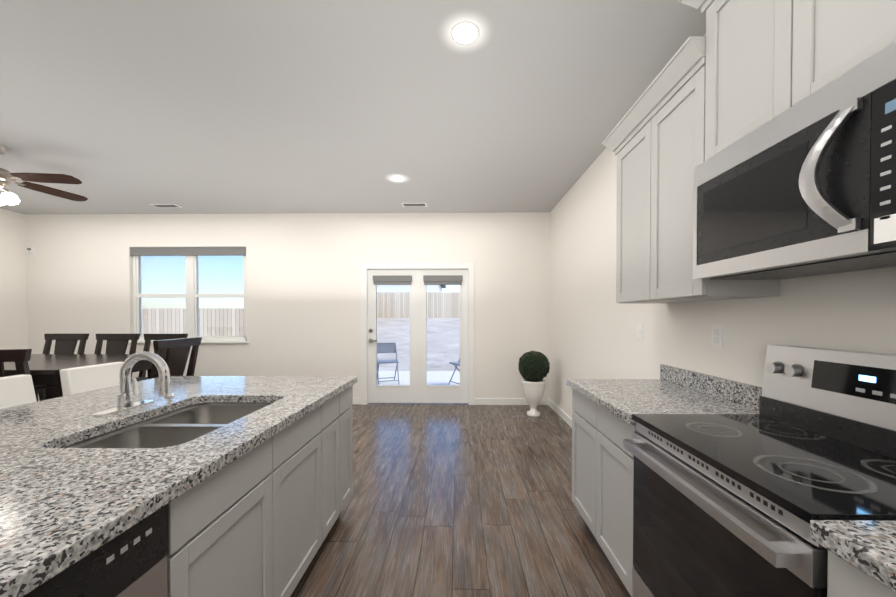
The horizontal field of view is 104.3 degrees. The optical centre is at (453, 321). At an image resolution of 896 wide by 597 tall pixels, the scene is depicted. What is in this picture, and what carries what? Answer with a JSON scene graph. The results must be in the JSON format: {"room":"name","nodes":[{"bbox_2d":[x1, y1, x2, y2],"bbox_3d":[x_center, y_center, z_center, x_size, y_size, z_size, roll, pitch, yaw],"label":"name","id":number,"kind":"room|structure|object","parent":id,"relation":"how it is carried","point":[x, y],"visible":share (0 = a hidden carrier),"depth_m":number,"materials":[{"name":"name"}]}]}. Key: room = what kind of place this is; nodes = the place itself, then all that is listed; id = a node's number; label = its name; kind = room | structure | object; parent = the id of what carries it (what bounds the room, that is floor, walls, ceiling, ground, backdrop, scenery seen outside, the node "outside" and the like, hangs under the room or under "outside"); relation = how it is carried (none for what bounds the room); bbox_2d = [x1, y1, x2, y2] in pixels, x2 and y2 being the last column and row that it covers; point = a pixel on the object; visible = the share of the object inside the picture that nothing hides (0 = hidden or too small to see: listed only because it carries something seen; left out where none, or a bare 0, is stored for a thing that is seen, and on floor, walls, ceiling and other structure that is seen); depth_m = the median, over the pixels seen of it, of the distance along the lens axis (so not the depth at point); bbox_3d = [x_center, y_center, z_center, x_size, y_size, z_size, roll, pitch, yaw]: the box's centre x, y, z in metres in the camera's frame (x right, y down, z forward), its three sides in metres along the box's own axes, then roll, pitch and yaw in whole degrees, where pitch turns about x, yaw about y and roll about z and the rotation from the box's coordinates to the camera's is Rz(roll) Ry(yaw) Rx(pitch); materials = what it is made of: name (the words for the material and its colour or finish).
{"room":"kitchen","nodes":[
{"label":"kitchen","id":0,"kind":"room"},
{"bbox_2d":[0,208,27,348],"bbox_3d":[-6.690,-0.136,1.403,0.150,2.900,8.210,0,1,1],"label":"wall","id":1,"kind":"structure","parent":0,"point":[13,304],"depth_m":5.19,"materials":[{"name":"paint"}]},
{"bbox_2d":[26,212,549,397],"bbox_3d":[-2.561,-0.188,5.376,8.000,2.900,0.150,0,1,1],"label":"wall","id":2,"kind":"structure","parent":0,"point":[303,287],"depth_m":5.29,"materials":[{"name":"paint"}]},
{"bbox_2d":[26,247,34,253],"bbox_3d":[-6.481,-1.083,5.327,0.100,0.110,0.030,0,1,1],"label":"thermostat","id":3,"kind":"object","parent":2,"relation":"attached to","point":[29,250],"visible":0.98,"depth_m":5.32,"materials":[{"name":"white plastic"}]},
{"bbox_2d":[128,247,248,342],"bbox_3d":[-4.061,-0.401,5.364,1.860,1.466,0.150,0,1,1],"label":"window","id":4,"kind":"structure","parent":2,"relation":"in","point":[192,295],"depth_m":5.38,"materials":[{"name":"white"}]},
{"bbox_2d":[38,397,360,403],"bbox_3d":[-3.971,1.213,5.332,5.120,0.100,0.014,0,1,1],"label":"baseboard","id":5,"kind":"structure","parent":2,"relation":"attached to","point":[355,400],"depth_m":5.29,"materials":[{"name":"white wood"}]},
{"bbox_2d":[361,263,473,404],"bbox_3d":[-0.551,0.190,5.345,1.710,2.145,0.168,0,1,1],"label":"door frame","id":6,"kind":"structure","parent":2,"relation":"attached to","point":[366,267],"depth_m":5.26,"materials":[{"name":"white wood"}]},
{"bbox_2d":[368,270,467,402],"bbox_3d":[-0.551,0.231,5.316,1.530,2.040,0.107,0,1,1],"label":"french door","id":7,"kind":"structure","parent":2,"relation":"in","point":[418,389],"depth_m":5.33,"materials":[{"name":"white wood"}]},
{"bbox_2d":[474,398,547,404],"bbox_3d":[0.863,1.214,5.266,1.110,0.100,0.014,0,1,1],"label":"baseboard","id":8,"kind":"structure","parent":2,"relation":"attached to","point":[477,401],"depth_m":5.26,"materials":[{"name":"white wood"}]},
{"bbox_2d":[0,0,705,213],"bbox_3d":[-2.616,-1.635,1.327,8.300,0.100,8.210,0,1,1],"label":"ceiling","id":9,"kind":"structure","parent":0,"point":[228,106],"depth_m":2.51,"materials":[{"name":"paint"}]},
{"bbox_2d":[0,145,87,205],"bbox_3d":[-4.190,-1.347,3.223,1.296,0.524,1.301,0,1,1],"label":"ceiling fan","id":10,"kind":"object","parent":9,"relation":"hanging from","point":[7,177],"visible":1,"depth_m":3.25,"materials":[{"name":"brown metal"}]},
{"bbox_2d":[150,204,181,207],"bbox_3d":[-4.057,-1.628,4.913,0.340,0.008,0.150,0,1,1],"label":"ceiling vent","id":11,"kind":"object","parent":9,"relation":"in","point":[166,205],"visible":1,"depth_m":4.91,"materials":[{"name":"white metal"}]},
{"bbox_2d":[383,173,410,183],"bbox_3d":[-0.640,-1.616,3.946,0.314,0.005,0.314,0,1,1],"label":"recessed light","id":12,"kind":"object","parent":9,"relation":"in","point":[400,178],"visible":1,"depth_m":3.94,"materials":[{"name":"white"}]},
{"bbox_2d":[402,203,426,206],"bbox_3d":[-0.552,-1.627,4.865,0.340,0.008,0.150,0,1,1],"label":"ceiling vent","id":13,"kind":"object","parent":9,"relation":"in","point":[414,204],"visible":1,"depth_m":4.84,"materials":[{"name":"white metal"}]},
{"bbox_2d":[437,8,493,54],"bbox_3d":[0.063,-1.589,1.926,0.314,0.005,0.314,0,1,1],"label":"recessed light","id":14,"kind":"object","parent":9,"relation":"in","point":[464,31],"visible":1,"depth_m":1.91,"materials":[{"name":"white"}]},
{"bbox_2d":[290,403,630,596],"bbox_3d":[-2.616,1.365,1.367,8.300,0.100,8.210,0,1,1],"label":"floor","id":15,"kind":"structure","parent":0,"point":[455,500],"depth_m":2.35,"materials":[{"name":"brown wood"}]},
{"bbox_2d":[0,349,31,376],"bbox_3d":[-2.917,0.735,2.309,0.499,1.135,0.542,0,1,-17],"label":"dining chair","id":16,"kind":"object","parent":15,"relation":"on","point":[20,358],"visible":0.12,"depth_m":2.11,"materials":[{"name":"black wood"}]},
{"bbox_2d":[0,375,36,408],"bbox_3d":[-2.232,0.806,1.799,0.464,1.005,0.400,0,1,1],"label":"bar stool","id":17,"kind":"object","parent":15,"relation":"on","point":[16,390],"visible":0.06,"depth_m":1.90,"materials":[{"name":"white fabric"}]},
{"bbox_2d":[33,333,88,401],"bbox_3d":[-4.562,0.714,3.861,0.499,1.135,0.542,0,1,1],"label":"dining chair","id":18,"kind":"object","parent":15,"relation":"on","point":[65,343],"visible":0.19,"depth_m":4.08,"materials":[{"name":"black wood"}]},
{"bbox_2d":[4,354,165,399],"bbox_3d":[-3.971,0.823,3.173,2.000,0.935,1.100,0,1,1],"label":"dining table","id":19,"kind":"object","parent":15,"relation":"on","point":[45,369],"visible":0.33,"depth_m":2.96,"materials":[{"name":"black wood"}]},
{"bbox_2d":[60,362,123,395],"bbox_3d":[-2.224,0.799,2.359,0.464,1.005,0.400,0,1,1],"label":"bar stool","id":20,"kind":"object","parent":15,"relation":"on","point":[75,380],"visible":0.04,"depth_m":2.28,"materials":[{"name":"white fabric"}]},
{"bbox_2d":[23,504,168,596],"bbox_3d":[-1.022,0.891,0.583,0.609,0.868,0.594,0,1,1],"label":"dishwasher","id":21,"kind":"object","parent":15,"relation":"on","point":[131,561],"visible":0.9,"depth_m":0.76,"materials":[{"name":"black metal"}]},
{"bbox_2d":[94,333,139,377],"bbox_3d":[-3.952,0.715,3.853,0.499,1.135,0.542,0,1,1],"label":"dining chair","id":22,"kind":"object","parent":15,"relation":"on","point":[116,343],"visible":0.1,"depth_m":4.07,"materials":[{"name":"black wood"}]},
{"bbox_2d":[131,334,187,382],"bbox_3d":[-3.382,0.715,3.845,0.499,1.135,0.542,0,1,1],"label":"dining chair","id":23,"kind":"object","parent":15,"relation":"on","point":[148,338],"visible":0.12,"depth_m":4.06,"materials":[{"name":"black wood"}]},
{"bbox_2d":[149,337,201,378],"bbox_3d":[-2.711,0.724,3.135,0.542,1.135,0.499,0,1,1],"label":"chair","id":24,"kind":"object","parent":15,"relation":"on","point":[177,352],"visible":0.23,"depth_m":3.12,"materials":[{"name":"black wood"}]},
{"bbox_2d":[166,484,197,596],"bbox_3d":[-1.236,0.888,0.587,1.020,0.874,0.740,0,1,1],"label":"base cabinet","id":25,"kind":"object","parent":15,"relation":"on","point":[182,558],"depth_m":0.93,"materials":[{"name":"grey paint"}]},
{"bbox_2d":[0,376,356,596],"bbox_3d":[-1.379,0.424,0.916,1.365,0.040,3.068,0,1,1],"label":"countertop","id":26,"kind":"structure","parent":25,"relation":"on","point":[61,508],"depth_m":1.01,"materials":[{"name":"stone"}]},
{"bbox_2d":[93,351,170,415],"bbox_3d":[-1.407,0.265,1.581,0.231,0.259,0.260,0,1,1],"label":"faucet","id":27,"kind":"object","parent":26,"relation":"on","point":[126,396],"visible":1,"depth_m":1.56,"materials":[{"name":"silver metal"}]},
{"bbox_2d":[63,403,271,447],"bbox_3d":[-1.119,0.541,1.480,0.548,0.205,0.808,0,1,1],"label":"sink","id":28,"kind":"object","parent":26,"relation":"in","point":[183,425],"visible":0.08,"depth_m":1.46,"materials":[{"name":"silver metal"}]},
{"bbox_2d":[164,376,183,396],"bbox_3d":[-1.465,0.340,1.823,0.093,0.104,0.044,0,1,1],"label":"soap dispenser","id":29,"kind":"object","parent":26,"relation":"on","point":[172,378],"visible":0.62,"depth_m":1.82,"materials":[{"name":"silver metal"}]},
{"bbox_2d":[198,428,285,596],"bbox_3d":[-1.228,0.880,1.171,1.020,0.874,0.554,0,1,1],"label":"base cabinet","id":30,"kind":"object","parent":15,"relation":"on","point":[259,520],"depth_m":1.21,"materials":[{"name":"grey paint"}]},
{"bbox_2d":[286,400,329,596],"bbox_3d":[-1.222,0.874,1.634,1.020,0.874,0.615,0,1,1],"label":"base cabinet","id":31,"kind":"object","parent":15,"relation":"on","point":[307,438],"depth_m":1.69,"materials":[{"name":"grey paint"}]},
{"bbox_2d":[330,389,345,529],"bbox_3d":[-1.217,0.869,2.017,1.020,0.874,0.399,0,1,1],"label":"base cabinet","id":32,"kind":"object","parent":15,"relation":"on","point":[337,403],"depth_m":2.11,"materials":[{"name":"grey paint"}]},
{"bbox_2d":[346,385,352,502],"bbox_3d":[-1.213,0.866,2.260,1.020,0.874,0.332,0,1,1],"label":"base cabinet","id":33,"kind":"object","parent":15,"relation":"on","point":[349,391],"depth_m":2.36,"materials":[{"name":"grey paint"}]},
{"bbox_2d":[521,379,545,416],"bbox_3d":[1.081,1.035,4.737,0.330,0.470,0.330,0,1,1],"label":"planter","id":34,"kind":"object","parent":15,"relation":"on","point":[533,392],"visible":0.9,"depth_m":4.64,"materials":[{"name":"white ceramic"}]},
{"bbox_2d":[518,351,549,381],"bbox_3d":[1.084,0.611,4.730,0.426,0.435,0.423,0,1,1],"label":"topiary","id":35,"kind":"object","parent":34,"relation":"on","point":[533,366],"visible":1,"depth_m":4.59,"materials":[{"name":"green plant"}]},
{"bbox_2d":[572,389,587,525],"bbox_3d":[1.086,0.868,2.079,0.612,0.874,0.471,0,1,1],"label":"base cabinet","id":36,"kind":"object","parent":15,"relation":"on","point":[579,402],"depth_m":2.18,"materials":[{"name":"grey paint"}]},
{"bbox_2d":[588,399,636,596],"bbox_3d":[1.081,0.873,1.730,0.612,0.874,0.471,0,1,1],"label":"base cabinet","id":37,"kind":"object","parent":15,"relation":"on","point":[602,475],"depth_m":1.72,"materials":[{"name":"grey paint"}]},
{"bbox_2d":[623,345,895,596],"bbox_3d":[1.036,0.711,1.103,0.667,1.215,0.752,0,1,1],"label":"range","id":38,"kind":"object","parent":15,"relation":"on","point":[728,505],"visible":0.98,"depth_m":1.07,"materials":[{"name":"silver metal"}]},
{"bbox_2d":[827,550,895,596],"bbox_3d":[1.064,0.890,0.458,0.612,0.874,0.514,0,1,1],"label":"base cabinet","id":39,"kind":"object","parent":15,"relation":"on","point":[844,579],"depth_m":0.67,"materials":[{"name":"grey paint"}]},
{"bbox_2d":[566,364,895,591],"bbox_3d":[1.054,0.376,0.841,0.643,0.140,2.985,0,1,1],"label":"countertop","id":40,"kind":"structure","parent":39,"relation":"on","point":[867,547],"depth_m":1.60,"materials":[{"name":"stone"}]},
{"bbox_2d":[549,34,895,418],"bbox_3d":[1.459,-0.134,1.291,0.150,2.900,8.210,0,1,1],"label":"wall","id":41,"kind":"structure","parent":0,"point":[592,329],"depth_m":2.37,"materials":[{"name":"paint"}]},
{"bbox_2d":[548,398,571,427],"bbox_3d":[1.411,1.233,3.810,0.014,0.100,2.910,0,1,1],"label":"baseboard","id":42,"kind":"structure","parent":41,"relation":"attached to","point":[564,416],"depth_m":4.63,"materials":[{"name":"white wood"}]},
{"bbox_2d":[614,120,641,303],"bbox_3d":[1.229,-0.620,2.057,0.328,1.010,0.471,0,1,1],"label":"upper cabinet","id":43,"kind":"object","parent":41,"relation":"attached to","point":[628,150],"depth_m":2.13,"materials":[{"name":"grey paint"}]},
{"bbox_2d":[637,324,642,339],"bbox_3d":[1.396,0.078,2.620,0.010,0.120,0.080,0,1,1],"label":"switch plate","id":44,"kind":"object","parent":41,"relation":"attached to","point":[639,331],"visible":1,"depth_m":2.61,"materials":[{"name":"white plastic"}]},
{"bbox_2d":[638,56,779,303],"bbox_3d":[1.224,-0.615,1.708,0.328,1.010,0.471,0,1,1],"label":"upper cabinet","id":45,"kind":"object","parent":41,"relation":"attached to","point":[672,129],"depth_m":1.69,"materials":[{"name":"grey paint"}]},
{"bbox_2d":[712,325,722,347],"bbox_3d":[1.387,0.078,1.837,0.008,0.120,0.075,0,1,1],"label":"electrical outlet plate","id":46,"kind":"object","parent":41,"relation":"attached to","point":[717,336],"visible":1,"depth_m":1.83,"materials":[{"name":"white plastic"}]},
{"bbox_2d":[698,0,765,162],"bbox_3d":[1.218,-0.989,1.244,0.328,0.691,0.445,0,1,1],"label":"upper cabinet","id":47,"kind":"object","parent":41,"relation":"attached to","point":[740,70],"depth_m":1.34,"materials":[{"name":"grey paint"}]},
{"bbox_2d":[766,0,895,122],"bbox_3d":[1.213,-0.985,0.921,0.328,0.691,0.445,0,1,1],"label":"upper cabinet","id":48,"kind":"object","parent":41,"relation":"attached to","point":[810,44],"depth_m":1.02,"materials":[{"name":"grey paint"}]},
{"bbox_2d":[693,41,895,279],"bbox_3d":[1.169,-0.402,1.087,0.419,0.469,0.754,0,1,1],"label":"microwave","id":49,"kind":"object","parent":48,"relation":"attached to","point":[806,187],"visible":1,"depth_m":0.98,"materials":[{"name":"silver metal"}]},
{"label":"outside","id":50,"kind":"structure","parent":0,"visible":0},
{"bbox_2d":[377,318,459,370],"bbox_3d":[0.483,0.363,37.697,80.000,1.550,64.530,0,1,1],"label":"ground","id":51,"kind":"structure","parent":50,"point":[450,333],"depth_m":14.01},
{"bbox_2d":[141,292,459,335],"bbox_3d":[0.216,-0.373,18.223,60.000,3.168,12.540,0,1,1],"label":"fence","id":52,"kind":"object","parent":51,"relation":"on","point":[392,311],"depth_m":12.10,"materials":[{"name":"brown wood"}]},
{"bbox_2d":[377,285,445,291],"bbox_3d":[0.000,-3.603,38.917,32.000,6.350,11.000,0,1,1],"label":"sky","id":53,"kind":"structure","parent":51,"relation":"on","point":[435,288],"depth_m":34.00,"materials":[{"name":"white"}]},
{"bbox_2d":[377,371,459,384],"bbox_3d":[-0.737,1.309,7.076,4.800,0.098,3.240,0,1,1],"label":"patio slab","id":54,"kind":"object","parent":51,"relation":"on","point":[439,376],"depth_m":7.76,"materials":[{"name":"concrete"}]},
{"bbox_2d":[377,343,399,384],"bbox_3d":[-1.363,0.858,7.107,0.422,0.818,0.498,0,1,-19],"label":"folding chair","id":55,"kind":"object","parent":54,"relation":"on","point":[387,348],"depth_m":7.19,"materials":[{"name":"silver metal"}]},
{"bbox_2d":[448,359,459,384],"bbox_3d":[0.196,0.861,6.827,0.498,0.818,0.422,0,1,-29],"label":"folding chair","id":56,"kind":"object","parent":54,"relation":"on","point":[456,363],"depth_m":6.88,"materials":[{"name":"silver metal"}]}
]}

